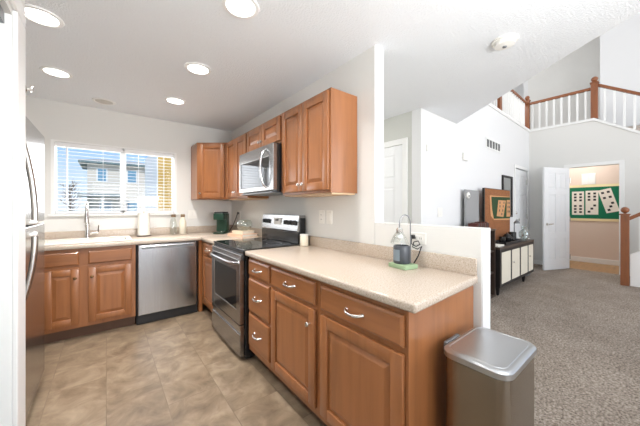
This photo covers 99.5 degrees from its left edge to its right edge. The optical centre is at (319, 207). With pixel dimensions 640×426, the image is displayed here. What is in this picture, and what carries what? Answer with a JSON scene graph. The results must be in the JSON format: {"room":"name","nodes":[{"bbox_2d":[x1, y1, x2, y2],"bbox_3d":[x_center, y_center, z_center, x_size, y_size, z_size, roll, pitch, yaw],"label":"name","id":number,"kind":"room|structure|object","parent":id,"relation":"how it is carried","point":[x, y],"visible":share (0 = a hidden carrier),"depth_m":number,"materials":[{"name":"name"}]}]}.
{"room":"kitchen","nodes":[
{"label":"kitchen","id":0,"kind":"room"},
{"bbox_2d":[0,0,24,14],"bbox_3d":[-0.020,0.048,-1.509,1.300,2.405,6.055,0,0,-38],"label":"wall","id":1,"kind":"structure","parent":0,"point":[5,4],"depth_m":1.07,"materials":[{"name":"white paint"}]},
{"bbox_2d":[0,5,3,22],"bbox_3d":[-0.846,-0.757,0.504,0.065,0.045,1.440,0,0,-38],"label":"trim","id":2,"kind":"structure","parent":1,"relation":"attached to","point":[1,9],"depth_m":1.06,"materials":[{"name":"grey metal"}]},
{"bbox_2d":[0,0,25,425],"bbox_3d":[-0.854,0.185,0.531,0.116,2.130,1.652,0,0,-38],"label":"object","id":3,"kind":"structure","parent":1,"relation":"attached to","point":[12,31],"depth_m":1.10,"materials":[{"name":"white"}]},
{"bbox_2d":[26,86,33,92],"bbox_3d":[-1.359,-0.550,1.266,0.032,0.041,0.040,0,0,-38],"label":"wall hook","id":4,"kind":"object","parent":1,"relation":"attached to","point":[30,89],"visible":0.66,"depth_m":1.26,"materials":[{"name":"white metal"}]},
{"bbox_2d":[26,96,231,295],"bbox_3d":[-2.026,0.048,3.700,4.600,2.405,0.160,0,0,-38],"label":"wall","id":5,"kind":"structure","parent":0,"point":[56,120],"depth_m":3.30,"materials":[{"name":"white paint"}]},
{"bbox_2d":[48,139,177,216],"bbox_3d":[-2.451,-0.319,3.332,1.255,0.832,0.152,0,0,-38],"label":"window","id":6,"kind":"structure","parent":5,"relation":"in","point":[53,147],"depth_m":3.33,"materials":[{"name":"white"}]},
{"bbox_2d":[55,142,122,213],"bbox_3d":[-2.653,-0.322,3.142,0.595,0.787,0.072,0,0,-38],"label":"window blind","id":7,"kind":"object","parent":6,"relation":"attached to","point":[57,144],"visible":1,"depth_m":3.10,"materials":[{"name":"white plastic"}]},
{"bbox_2d":[124,149,173,212],"bbox_3d":[-2.202,-0.322,3.505,0.540,0.787,0.060,0,0,-38],"label":"window blind","id":8,"kind":"object","parent":6,"relation":"attached to","point":[126,151],"visible":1,"depth_m":3.47,"materials":[{"name":"white plastic"}]},
{"bbox_2d":[44,225,261,239],"bbox_3d":[-2.116,0.321,2.754,2.907,0.118,1.210,0,0,-38],"label":"backsplash","id":9,"kind":"structure","parent":5,"relation":"attached to","point":[189,229],"depth_m":3.33,"materials":[{"name":"beige stone"}]},
{"bbox_2d":[188,210,196,217],"bbox_3d":[-1.777,0.095,3.788,0.115,0.115,0.008,0,0,-38],"label":"outlet plate","id":10,"kind":"object","parent":5,"relation":"attached to","point":[191,213],"visible":1,"depth_m":3.78,"materials":[{"name":"white plastic"}]},
{"bbox_2d":[191,143,228,199],"bbox_3d":[-1.397,-0.475,3.727,0.571,0.736,0.568,0,0,-38],"label":"upper cabinet","id":11,"kind":"object","parent":5,"relation":"attached to","point":[208,160],"visible":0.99,"depth_m":3.50,"materials":[{"name":"brown wood"}]},
{"bbox_2d":[25,0,639,131],"bbox_3d":[0.102,-1.215,1.647,5.400,0.120,6.020,0,0,-38],"label":"ceiling","id":12,"kind":"structure","parent":0,"point":[440,59],"depth_m":1.97,"materials":[{"name":"white paint"}]},
{"bbox_2d":[25,4,64,27],"bbox_3d":[-1.686,-1.150,1.638,0.208,0.008,0.208,0,0,-38],"label":"recessed light","id":13,"kind":"object","parent":12,"relation":"in","point":[38,15],"visible":0.85,"depth_m":1.64,"materials":[{"name":"white"}]},
{"bbox_2d":[39,66,72,78],"bbox_3d":[-2.250,-1.150,2.313,0.208,0.008,0.208,0,0,-38],"label":"recessed light","id":14,"kind":"object","parent":12,"relation":"in","point":[56,72],"visible":1,"depth_m":2.31,"materials":[{"name":"white"}]},
{"bbox_2d":[92,98,115,104],"bbox_3d":[-2.350,-1.150,2.948,0.208,0.008,0.208,0,0,-38],"label":"recessed light","id":15,"kind":"object","parent":12,"relation":"in","point":[103,101],"visible":1,"depth_m":2.94,"materials":[{"name":"white"}]},
{"bbox_2d":[164,97,185,104],"bbox_3d":[-1.565,-1.150,2.930,0.208,0.008,0.208,0,0,-38],"label":"recessed light","id":16,"kind":"object","parent":12,"relation":"in","point":[173,100],"visible":1,"depth_m":2.92,"materials":[{"name":"white"}]},
{"bbox_2d":[184,62,211,74],"bbox_3d":[-1.015,-1.150,2.256,0.208,0.008,0.208,0,0,-38],"label":"recessed light","id":17,"kind":"object","parent":12,"relation":"in","point":[192,67],"visible":1,"depth_m":2.24,"materials":[{"name":"white"}]},
{"bbox_2d":[222,0,258,18],"bbox_3d":[-0.454,-1.150,1.552,0.208,0.008,0.208,0,0,-38],"label":"recessed light","id":18,"kind":"object","parent":12,"relation":"in","point":[242,9],"visible":1,"depth_m":1.56,"materials":[{"name":"white"}]},
{"bbox_2d":[491,33,518,49],"bbox_3d":[1.275,-1.129,1.871,0.156,0.050,0.155,0,0,-38],"label":"smoke detector","id":19,"kind":"object","parent":12,"relation":"attached to","point":[503,42],"visible":1,"depth_m":1.84,"materials":[{"name":"white plastic"}]},
{"bbox_2d":[26,260,639,425],"bbox_3d":[2.845,1.298,2.166,10.350,0.104,8.280,0,0,-38],"label":"floor","id":20,"kind":"structure","parent":0,"point":[178,370],"depth_m":2.10,"materials":[{"name":"tile"}]},
{"bbox_2d":[26,117,43,415],"bbox_3d":[-2.057,0.367,1.345,1.035,1.765,0.910,0,0,-38],"label":"refrigerator","id":21,"kind":"object","parent":20,"relation":"on","point":[34,138],"visible":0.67,"depth_m":1.65,"materials":[{"name":"grey metal"}]},
{"bbox_2d":[44,245,135,343],"bbox_3d":[-2.429,0.820,2.828,0.797,0.860,0.651,0,0,-38],"label":"base cabinet","id":22,"kind":"object","parent":20,"relation":"on","point":[87,291],"visible":0.89,"depth_m":2.62,"materials":[{"name":"brown wood"}]},
{"bbox_2d":[135,240,196,324],"bbox_3d":[-1.867,0.823,3.265,0.606,0.855,0.619,0,0,-38],"label":"dishwasher","id":23,"kind":"object","parent":20,"relation":"on","point":[166,273],"visible":0.95,"depth_m":3.01,"materials":[{"name":"silver metal"}]},
{"bbox_2d":[198,240,213,311],"bbox_3d":[-1.049,0.820,3.230,0.639,0.860,0.628,0,0,-38],"label":"base cabinet","id":24,"kind":"object","parent":20,"relation":"on","point":[207,247],"visible":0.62,"depth_m":3.11,"materials":[{"name":"brown wood"}]},
{"bbox_2d":[44,225,268,250],"bbox_3d":[-2.116,0.326,2.754,2.907,0.127,1.210,0,0,-38],"label":"countertop","id":25,"kind":"structure","parent":24,"relation":"on","point":[193,233],"depth_m":3.16,"materials":[{"name":"beige stone"}]},
{"bbox_2d":[44,235,132,245],"bbox_3d":[-2.443,0.423,2.849,0.750,0.174,0.520,0,0,-38],"label":"sink","id":26,"kind":"object","parent":25,"relation":"in","point":[48,242],"visible":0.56,"depth_m":2.87,"materials":[{"name":"white"}]},
{"bbox_2d":[44,237,125,243],"bbox_3d":[-2.431,0.426,2.833,0.666,0.168,0.396,0,0,-38],"label":"basin","id":27,"kind":"object","parent":26,"relation":"in","point":[56,241],"depth_m":2.94,"materials":[{"name":"white"}]},
{"bbox_2d":[84,202,98,237],"bbox_3d":[-2.505,0.137,2.970,0.133,0.398,0.223,0,0,-38],"label":"faucet","id":28,"kind":"object","parent":25,"relation":"on","point":[88,233],"visible":1,"depth_m":2.99,"materials":[{"name":"silver metal"}]},
{"bbox_2d":[137,211,150,236],"bbox_3d":[-2.150,0.194,3.309,0.150,0.310,0.149,0,0,-38],"label":"paper towel holder","id":29,"kind":"object","parent":25,"relation":"on","point":[143,218],"visible":0.99,"depth_m":3.25,"materials":[{"name":"white paper"}]},
{"bbox_2d":[179,214,185,233],"bbox_3d":[-1.818,0.219,3.590,0.088,0.260,0.087,0,0,-38],"label":"bottle","id":30,"kind":"object","parent":25,"relation":"on","point":[182,223],"visible":0.97,"depth_m":3.56,"materials":[{"name":"beige ceramic"}]},
{"bbox_2d":[213,212,228,233],"bbox_3d":[-1.337,0.204,3.675,0.140,0.290,0.215,0,0,2],"label":"coffee maker","id":31,"kind":"object","parent":25,"relation":"on","point":[222,218],"visible":1,"depth_m":3.67,"materials":[{"name":"green plastic"}]},
{"bbox_2d":[228,233,257,237],"bbox_3d":[-0.946,0.332,3.316,0.310,0.034,0.220,0,0,40],"label":"book","id":32,"kind":"object","parent":25,"relation":"on","point":[229,234],"visible":0.84,"depth_m":3.22,"materials":[{"name":"beige paper"}]},
{"bbox_2d":[232,229,254,233],"bbox_3d":[-0.938,0.297,3.322,0.230,0.035,0.170,0,0,40],"label":"book","id":33,"kind":"object","parent":32,"relation":"on","point":[243,231],"visible":0.98,"depth_m":3.27,"materials":[{"name":"beige paper"}]},
{"bbox_2d":[210,214,305,357],"bbox_3d":[-0.645,0.662,2.645,0.698,1.176,0.762,0,0,-38],"label":"range","id":34,"kind":"object","parent":20,"relation":"on","point":[230,264],"visible":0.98,"depth_m":2.47,"materials":[{"name":"silver metal"}]},
{"bbox_2d":[214,237,297,251],"bbox_3d":[-0.649,0.349,2.646,0.533,0.016,0.757,0,0,-38],"label":"cooktop","id":35,"kind":"object","parent":34,"relation":"in","point":[247,244],"depth_m":2.57,"materials":[{"name":"black glass"}]},
{"bbox_2d":[249,257,281,381],"bbox_3d":[-0.244,0.820,2.208,0.639,0.860,0.386,0,0,-38],"label":"base cabinet","id":36,"kind":"object","parent":20,"relation":"on","point":[260,286],"visible":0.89,"depth_m":1.99,"materials":[{"name":"brown wood"}]},
{"bbox_2d":[271,265,326,425],"bbox_3d":[0.043,0.820,1.844,0.639,0.860,0.538,0,0,-38],"label":"base cabinet","id":37,"kind":"object","parent":20,"relation":"on","point":[295,297],"visible":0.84,"depth_m":1.61,"materials":[{"name":"brown wood"}]},
{"bbox_2d":[320,282,472,425],"bbox_3d":[0.381,0.820,1.416,0.639,0.860,0.548,0,0,-38],"label":"base cabinet","id":38,"kind":"object","parent":20,"relation":"on","point":[382,364],"visible":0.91,"depth_m":1.18,"materials":[{"name":"brown wood"}]},
{"bbox_2d":[245,235,477,312],"bbox_3d":[0.112,0.326,1.774,0.621,0.127,1.536,0,0,-38],"label":"countertop","id":39,"kind":"structure","parent":38,"relation":"on","point":[363,269],"depth_m":1.48,"materials":[{"name":"beige stone"}]},
{"bbox_2d":[300,234,308,245],"bbox_3d":[-0.145,0.296,2.477,0.080,0.106,0.079,0,0,-38],"label":"jar","id":40,"kind":"object","parent":39,"relation":"on","point":[303,237],"visible":1,"depth_m":2.44,"materials":[{"name":"beige ceramic"}]},
{"bbox_2d":[389,262,417,269],"bbox_3d":[0.483,0.337,1.579,0.105,0.024,0.128,0,0,-30],"label":"book","id":41,"kind":"object","parent":39,"relation":"on","point":[410,266],"visible":0.84,"depth_m":1.54,"materials":[{"name":"green paper"}]},
{"bbox_2d":[393,244,409,263],"bbox_3d":[0.478,0.273,1.586,0.097,0.103,0.096,0,0,-38],"label":"candle jar","id":42,"kind":"object","parent":41,"relation":"on","point":[401,252],"visible":1,"depth_m":1.55,"materials":[{"name":"grey glass"}]},
{"bbox_2d":[390,214,421,262],"bbox_3d":[0.506,0.195,1.627,0.176,0.308,0.111,0,0,-21],"label":"candle lamp","id":43,"kind":"object","parent":39,"relation":"on","point":[399,230],"visible":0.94,"depth_m":1.62,"materials":[{"name":"silver metal"}]},
{"bbox_2d":[396,227,402,233],"bbox_3d":[0.474,0.137,1.615,0.040,0.035,0.039,0,0,-38],"label":"socket","id":44,"kind":"object","parent":43,"relation":"attached to","point":[399,230],"depth_m":1.60,"materials":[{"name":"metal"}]},
{"bbox_2d":[444,327,536,425],"bbox_3d":[0.704,0.907,1.103,0.354,0.686,0.296,0,0,-38],"label":"trash can","id":45,"kind":"object","parent":20,"relation":"on","point":[490,373],"visible":1,"depth_m":1.02,"materials":[{"name":"silver metal"}]},
{"bbox_2d":[490,229,495,298],"bbox_3d":[2.150,0.772,3.726,0.590,0.945,0.290,0,0,-38],"label":"bookcase","id":46,"kind":"object","parent":20,"relation":"on","point":[492,231],"visible":0.19,"depth_m":3.80,"materials":[{"name":"brown wood"}]},
{"bbox_2d":[464,189,478,226],"bbox_3d":[2.204,0.024,3.909,0.470,0.550,0.050,0,0,-40],"label":"canvas","id":47,"kind":"object","parent":46,"relation":"on","point":[471,197],"visible":0.82,"depth_m":3.89,"materials":[{"name":"grey"}]},
{"bbox_2d":[468,223,478,226],"bbox_3d":[2.030,0.256,3.587,0.030,0.088,0.120,0,0,-38],"label":"book","id":48,"kind":"object","parent":46,"relation":"on","point":[469,224],"visible":0.51,"depth_m":3.58,"materials":[{"name":"red paper"}]},
{"bbox_2d":[495,238,533,295],"bbox_3d":[3.022,0.902,4.388,1.600,0.685,0.379,0,0,-38],"label":"sideboard","id":49,"kind":"object","parent":20,"relation":"on","point":[514,261],"visible":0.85,"depth_m":4.11,"materials":[{"name":"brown wood"}]},
{"bbox_2d":[482,188,509,239],"bbox_3d":[2.924,0.129,4.464,1.120,0.860,0.033,0,0,-38],"label":"cork board","id":50,"kind":"object","parent":49,"relation":"on","point":[495,202],"visible":0.87,"depth_m":4.42,"materials":[{"name":"brown"}]},
{"bbox_2d":[495,239,520,244],"bbox_3d":[2.972,0.541,4.323,0.700,0.035,0.210,0,0,-38],"label":"tray","id":51,"kind":"object","parent":49,"relation":"on","point":[516,240],"visible":0.52,"depth_m":4.17,"materials":[{"name":"black plastic"}]},
{"bbox_2d":[499,236,505,242],"bbox_3d":[2.777,0.496,4.138,0.119,0.100,0.083,0,0,-38],"label":"mug","id":52,"kind":"object","parent":51,"relation":"on","point":[501,238],"visible":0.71,"depth_m":4.12,"materials":[{"name":"black ceramic"}]},
{"bbox_2d":[503,233,512,241],"bbox_3d":[3.015,0.473,4.374,0.142,0.146,0.178,0,0,24],"label":"teapot","id":53,"kind":"object","parent":51,"relation":"on","point":[509,237],"visible":0.86,"depth_m":4.31,"materials":[{"name":"black ceramic"}]},
{"bbox_2d":[508,232,515,240],"bbox_3d":[3.177,0.476,4.470,0.108,0.140,0.131,0,0,12],"label":"mug","id":54,"kind":"object","parent":51,"relation":"on","point":[513,234],"visible":0.62,"depth_m":4.43,"materials":[{"name":"black ceramic"}]},
{"bbox_2d":[630,251,639,286],"bbox_3d":[5.894,0.340,3.803,0.925,1.810,1.985,0,0,-38],"label":"staircase","id":55,"kind":"structure","parent":20,"relation":"on","point":[634,257],"depth_m":4.26,"materials":[{"name":"white paint"}]},
{"bbox_2d":[619,207,639,285],"bbox_3d":[5.486,0.056,3.589,0.119,2.378,2.045,0,0,-38],"label":"stair railing","id":56,"kind":"object","parent":55,"relation":"attached to","point":[625,218],"visible":1,"depth_m":4.31,"materials":[{"name":"brown wood"}]},
{"bbox_2d":[232,46,482,327],"bbox_3d":[-0.225,0.048,2.787,0.098,2.405,3.504,0,0,-38],"label":"wall","id":57,"kind":"structure","parent":0,"point":[352,215],"depth_m":2.04,"materials":[{"name":"white paint"}]},
{"bbox_2d":[227,132,268,199],"bbox_3d":[-0.919,-0.469,3.331,0.312,0.748,0.638,0,0,-38],"label":"upper cabinet","id":58,"kind":"object","parent":57,"relation":"attached to","point":[236,147],"visible":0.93,"depth_m":3.25,"materials":[{"name":"brown wood"}]},
{"bbox_2d":[247,113,282,151],"bbox_3d":[-0.486,-0.708,2.781,0.312,0.270,0.752,0,0,-38],"label":"upper cabinet","id":59,"kind":"object","parent":57,"relation":"attached to","point":[270,131],"visible":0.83,"depth_m":2.64,"materials":[{"name":"brown wood"}]},
{"bbox_2d":[239,142,282,195],"bbox_3d":[-0.528,-0.351,2.739,0.430,0.442,0.761,0,0,-38],"label":"microwave","id":60,"kind":"object","parent":59,"relation":"attached to","point":[260,169],"visible":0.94,"depth_m":2.52,"materials":[{"name":"silver metal"}]},
{"bbox_2d":[282,87,356,196],"bbox_3d":[-0.045,-0.469,2.222,0.312,0.748,0.663,0,0,-38],"label":"upper cabinet","id":61,"kind":"object","parent":57,"relation":"attached to","point":[319,134],"visible":1,"depth_m":2.02,"materials":[{"name":"brown wood"}]},
{"bbox_2d":[319,211,323,223],"bbox_3d":[0.014,0.085,2.398,0.008,0.115,0.072,0,0,-38],"label":"outlet plate","id":62,"kind":"object","parent":57,"relation":"attached to","point":[321,213],"visible":1,"depth_m":2.40,"materials":[{"name":"white plastic"}]},
{"bbox_2d":[326,211,331,223],"bbox_3d":[0.078,0.085,2.316,0.008,0.115,0.072,0,0,-38],"label":"switch plate","id":63,"kind":"object","parent":57,"relation":"attached to","point":[328,213],"visible":1,"depth_m":2.31,"materials":[{"name":"white plastic"}]},
{"bbox_2d":[374,45,383,222],"bbox_3d":[0.428,-0.524,1.960,0.098,1.262,0.004,0,0,-38],"label":"trim","id":64,"kind":"structure","parent":57,"relation":"attached to","point":[378,52],"depth_m":1.95,"materials":[{"name":"white paint"}]},
{"bbox_2d":[308,235,476,275],"bbox_3d":[0.337,0.306,1.975,0.019,0.089,1.500,0,0,-38],"label":"backsplash","id":65,"kind":"structure","parent":57,"relation":"attached to","point":[458,264],"depth_m":1.67,"materials":[{"name":"beige stone"}]},
{"bbox_2d":[411,232,425,244],"bbox_3d":[0.599,0.188,1.656,0.008,0.070,0.105,0,0,-38],"label":"outlet plate","id":66,"kind":"object","parent":57,"relation":"attached to","point":[421,237],"visible":0.69,"depth_m":1.65,"materials":[{"name":"white plastic"}]},
{"bbox_2d":[413,235,422,241],"bbox_3d":[0.597,0.188,1.655,0.002,0.034,0.066,0,0,-38],"label":"receptacle","id":67,"kind":"object","parent":66,"relation":"attached to","point":[419,238],"depth_m":1.65,"materials":[{"name":"white plastic"}]},
{"bbox_2d":[482,228,489,328],"bbox_3d":[0.865,0.679,1.411,0.097,1.142,0.006,0,0,-38],"label":"trim","id":68,"kind":"structure","parent":57,"relation":"attached to","point":[485,231],"depth_m":1.41,"materials":[{"name":"white paint"}]},
{"bbox_2d":[384,111,411,223],"bbox_3d":[0.460,0.048,4.149,0.120,2.405,2.212,0,0,-38],"label":"wall","id":69,"kind":"structure","parent":0,"point":[397,127],"depth_m":3.31,"materials":[{"name":"grey paint"}]},
{"bbox_2d":[384,145,401,222],"bbox_3d":[0.793,0.233,3.650,0.035,2.015,0.760,0,0,-38],"label":"door","id":70,"kind":"structure","parent":69,"relation":"in","point":[392,155],"depth_m":3.45,"materials":[{"name":"white wood"}]},
{"bbox_2d":[384,137,407,222],"bbox_3d":[0.777,0.200,3.637,0.016,2.100,0.910,0,0,-38],"label":"trim","id":71,"kind":"structure","parent":69,"relation":"attached to","point":[404,141],"depth_m":3.30,"materials":[{"name":"white wood"}]},
{"bbox_2d":[412,105,528,237],"bbox_3d":[2.896,-0.230,4.661,4.585,2.960,0.120,0,0,-40],"label":"wall","id":72,"kind":"structure","parent":0,"point":[440,176],"depth_m":3.74,"materials":[{"name":"white paint"}]},
{"bbox_2d":[438,208,441,216],"bbox_3d":[1.522,0.060,3.432,0.115,0.115,0.008,0,0,-40],"label":"switch plate","id":73,"kind":"object","parent":72,"relation":"attached to","point":[439,209],"visible":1,"depth_m":3.42,"materials":[{"name":"white plastic"}]},
{"bbox_2d":[462,152,467,160],"bbox_3d":[2.083,-0.728,3.885,0.150,0.105,0.029,0,0,-40],"label":"thermostat","id":74,"kind":"object","parent":72,"relation":"attached to","point":[464,155],"visible":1,"depth_m":3.86,"materials":[{"name":"white plastic"}]},
{"bbox_2d":[486,137,500,152],"bbox_3d":[2.975,-1.062,4.641,0.700,0.175,0.012,0,0,-40],"label":"air vent","id":75,"kind":"object","parent":72,"relation":"in","point":[491,144],"visible":1,"depth_m":4.63,"materials":[{"name":"white metal"}]},
{"bbox_2d":[502,175,512,216],"bbox_3d":[3.508,-0.205,5.073,0.550,0.770,0.029,0,0,-40],"label":"mirror","id":76,"kind":"object","parent":72,"relation":"attached to","point":[507,181],"visible":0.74,"depth_m":5.15,"materials":[{"name":"black mirror"}]},
{"bbox_2d":[488,103,529,131],"bbox_3d":[2.894,-1.715,4.660,4.580,0.050,0.160,0,0,-40],"label":"trim","id":77,"kind":"structure","parent":72,"relation":"attached to","point":[490,104],"depth_m":5.10,"materials":[{"name":"white wood"}]},
{"bbox_2d":[491,89,526,125],"bbox_3d":[3.404,-2.137,5.082,3.240,0.793,0.115,0,0,-39],"label":"loft railing","id":78,"kind":"object","parent":77,"relation":"on","point":[511,103],"visible":0.19,"depth_m":5.51,"materials":[{"name":"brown wood"}]},
{"bbox_2d":[516,169,526,237],"bbox_3d":[4.238,0.225,5.700,0.854,2.030,0.112,0,0,-40],"label":"door","id":79,"kind":"structure","parent":72,"relation":"in","point":[521,182],"depth_m":5.77,"materials":[{"name":"white wood"}]},
{"bbox_2d":[514,164,528,236],"bbox_3d":[4.237,0.195,5.690,0.980,2.110,0.016,0,0,-40],"label":"trim","id":80,"kind":"structure","parent":72,"relation":"attached to","point":[515,165],"depth_m":5.74,"materials":[{"name":"white wood"}]},
{"bbox_2d":[513,80,527,99],"bbox_3d":[2.784,-2.980,6.079,9.100,2.540,2.500,0,0,-38],"label":"wall","id":81,"kind":"structure","parent":0,"point":[522,89],"depth_m":8.60,"materials":[{"name":"white paint"}]},
{"bbox_2d":[528,36,599,128],"bbox_3d":[6.346,-2.980,7.053,0.100,2.540,1.500,0,0,-38],"label":"wall","id":82,"kind":"structure","parent":0,"point":[575,71],"depth_m":6.96,"materials":[{"name":"white paint"}]},
{"bbox_2d":[529,121,639,264],"bbox_3d":[5.790,-0.230,4.775,0.133,2.960,3.650,0,0,-38],"label":"wall","id":83,"kind":"structure","parent":0,"point":[591,141],"depth_m":5.42,"materials":[{"name":"white paint"}]},
{"bbox_2d":[543,167,570,269],"bbox_3d":[4.760,0.221,5.418,0.704,2.035,0.097,0,0,-15],"label":"interior door","id":84,"kind":"structure","parent":83,"relation":"in","point":[556,181],"depth_m":5.42,"materials":[{"name":"white wood"}]},
{"bbox_2d":[530,118,639,133],"bbox_3d":[5.833,-0.890,4.732,0.160,1.700,3.530,0,0,-38],"label":"trim","id":85,"kind":"structure","parent":83,"relation":"attached to","point":[590,119],"depth_m":5.33,"materials":[{"name":"white wood"}]},
{"bbox_2d":[525,76,598,128],"bbox_3d":[5.045,-2.152,5.731,0.124,0.823,1.199,0,0,-38],"label":"loft railing","id":86,"kind":"object","parent":85,"relation":"on","point":[594,83],"visible":0.88,"depth_m":5.67,"materials":[{"name":"brown wood"}]},
{"bbox_2d":[598,83,639,128],"bbox_3d":[6.149,-1.333,4.331,0.060,2.145,2.389,0,0,-38],"label":"stair railing","id":87,"kind":"object","parent":85,"relation":"on","point":[615,89],"visible":0.88,"depth_m":5.00,"materials":[{"name":"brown wood"}]},
{"bbox_2d":[564,160,623,274],"bbox_3d":[5.310,0.188,5.285,0.016,2.125,0.835,0,0,-38],"label":"trim","id":88,"kind":"structure","parent":83,"relation":"attached to","point":[620,162],"depth_m":5.00,"materials":[{"name":"white wood"}]},
{"bbox_2d":[570,164,618,260],"bbox_3d":[6.259,-0.125,6.080,0.120,2.750,3.000,0,0,-38],"label":"wall","id":89,"kind":"structure","parent":0,"point":[590,239],"depth_m":6.07,"materials":[{"name":"beige paint"}]},
{"bbox_2d":[582,173,595,184],"bbox_3d":[6.107,-0.647,6.164,0.013,0.249,0.230,0,0,-38],"label":"wall lamp","id":90,"kind":"object","parent":89,"relation":"in","point":[590,178],"visible":1,"depth_m":6.16,"materials":[{"name":"white plastic"}]},
{"bbox_2d":[570,183,618,221],"bbox_3d":[6.158,-0.105,6.096,0.017,0.820,1.050,0,0,-38],"label":"bulletin board","id":91,"kind":"object","parent":89,"relation":"attached to","point":[602,215],"visible":0.29,"depth_m":6.04,"materials":[{"name":"green fabric"}]},
{"bbox_2d":[572,191,583,214],"bbox_3d":[5.993,-0.100,6.297,0.004,0.540,0.205,0,0,-38],"label":"poster","id":92,"kind":"object","parent":91,"relation":"attached to","point":[577,197],"visible":1,"depth_m":6.29,"materials":[{"name":"white paper"}]},
{"bbox_2d":[586,190,597,214],"bbox_3d":[6.136,-0.110,6.117,0.004,0.540,0.205,0,0,-38],"label":"poster","id":93,"kind":"object","parent":91,"relation":"attached to","point":[591,196],"visible":1,"depth_m":6.11,"materials":[{"name":"white paper"}]},
{"bbox_2d":[598,188,618,212],"bbox_3d":[6.296,-0.150,5.912,0.004,0.555,0.333,0,0,-38],"label":"poster","id":94,"kind":"object","parent":91,"relation":"attached to","point":[607,197],"visible":0.98,"depth_m":5.91,"materials":[{"name":"white paper"}]},
{"bbox_2d":[570,256,618,265],"bbox_3d":[6.204,1.195,6.037,0.020,0.110,2.800,0,0,-38],"label":"baseboard","id":95,"kind":"structure","parent":89,"relation":"attached to","point":[573,258],"depth_m":6.07,"materials":[{"name":"white wood"}]},
{"bbox_2d":[600,12,639,125],"bbox_3d":[8.043,-2.885,4.214,0.950,2.730,5.060,0,0,-38],"label":"wall","id":96,"kind":"structure","parent":0,"point":[620,45],"depth_m":5.66,"materials":[{"name":"white paint"}]},
{"label":"outside","id":97,"kind":"structure","parent":0,"visible":0},
{"bbox_3d":[-29.190,1.650,37.028,80.000,0.400,85.700,0,0,-38],"label":"ground","id":98,"kind":"structure","parent":97,"visible":0},
{"bbox_2d":[57,181,78,210],"bbox_3d":[-17.021,-0.254,18.406,0.952,3.410,1.318,0,0,44],"label":"bare tree","id":99,"kind":"object","parent":98,"relation":"on","point":[73,185],"visible":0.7,"depth_m":18.41,"materials":[{"name":"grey plant"}]},
{"bbox_2d":[77,159,144,210],"bbox_3d":[-24.296,-2.100,32.354,6.500,7.100,8.100,0,0,-38],"label":"house","id":100,"kind":"structure","parent":98,"relation":"on","point":[134,179],"depth_m":30.05,"materials":[{"name":"beige"}]},
{"bbox_2d":[145,156,171,210],"bbox_3d":[-12.095,-1.450,23.241,4.220,5.800,7.520,0,0,-38],"label":"house","id":101,"kind":"structure","parent":98,"relation":"on","point":[155,176],"depth_m":19.50,"materials":[{"name":"orange"}]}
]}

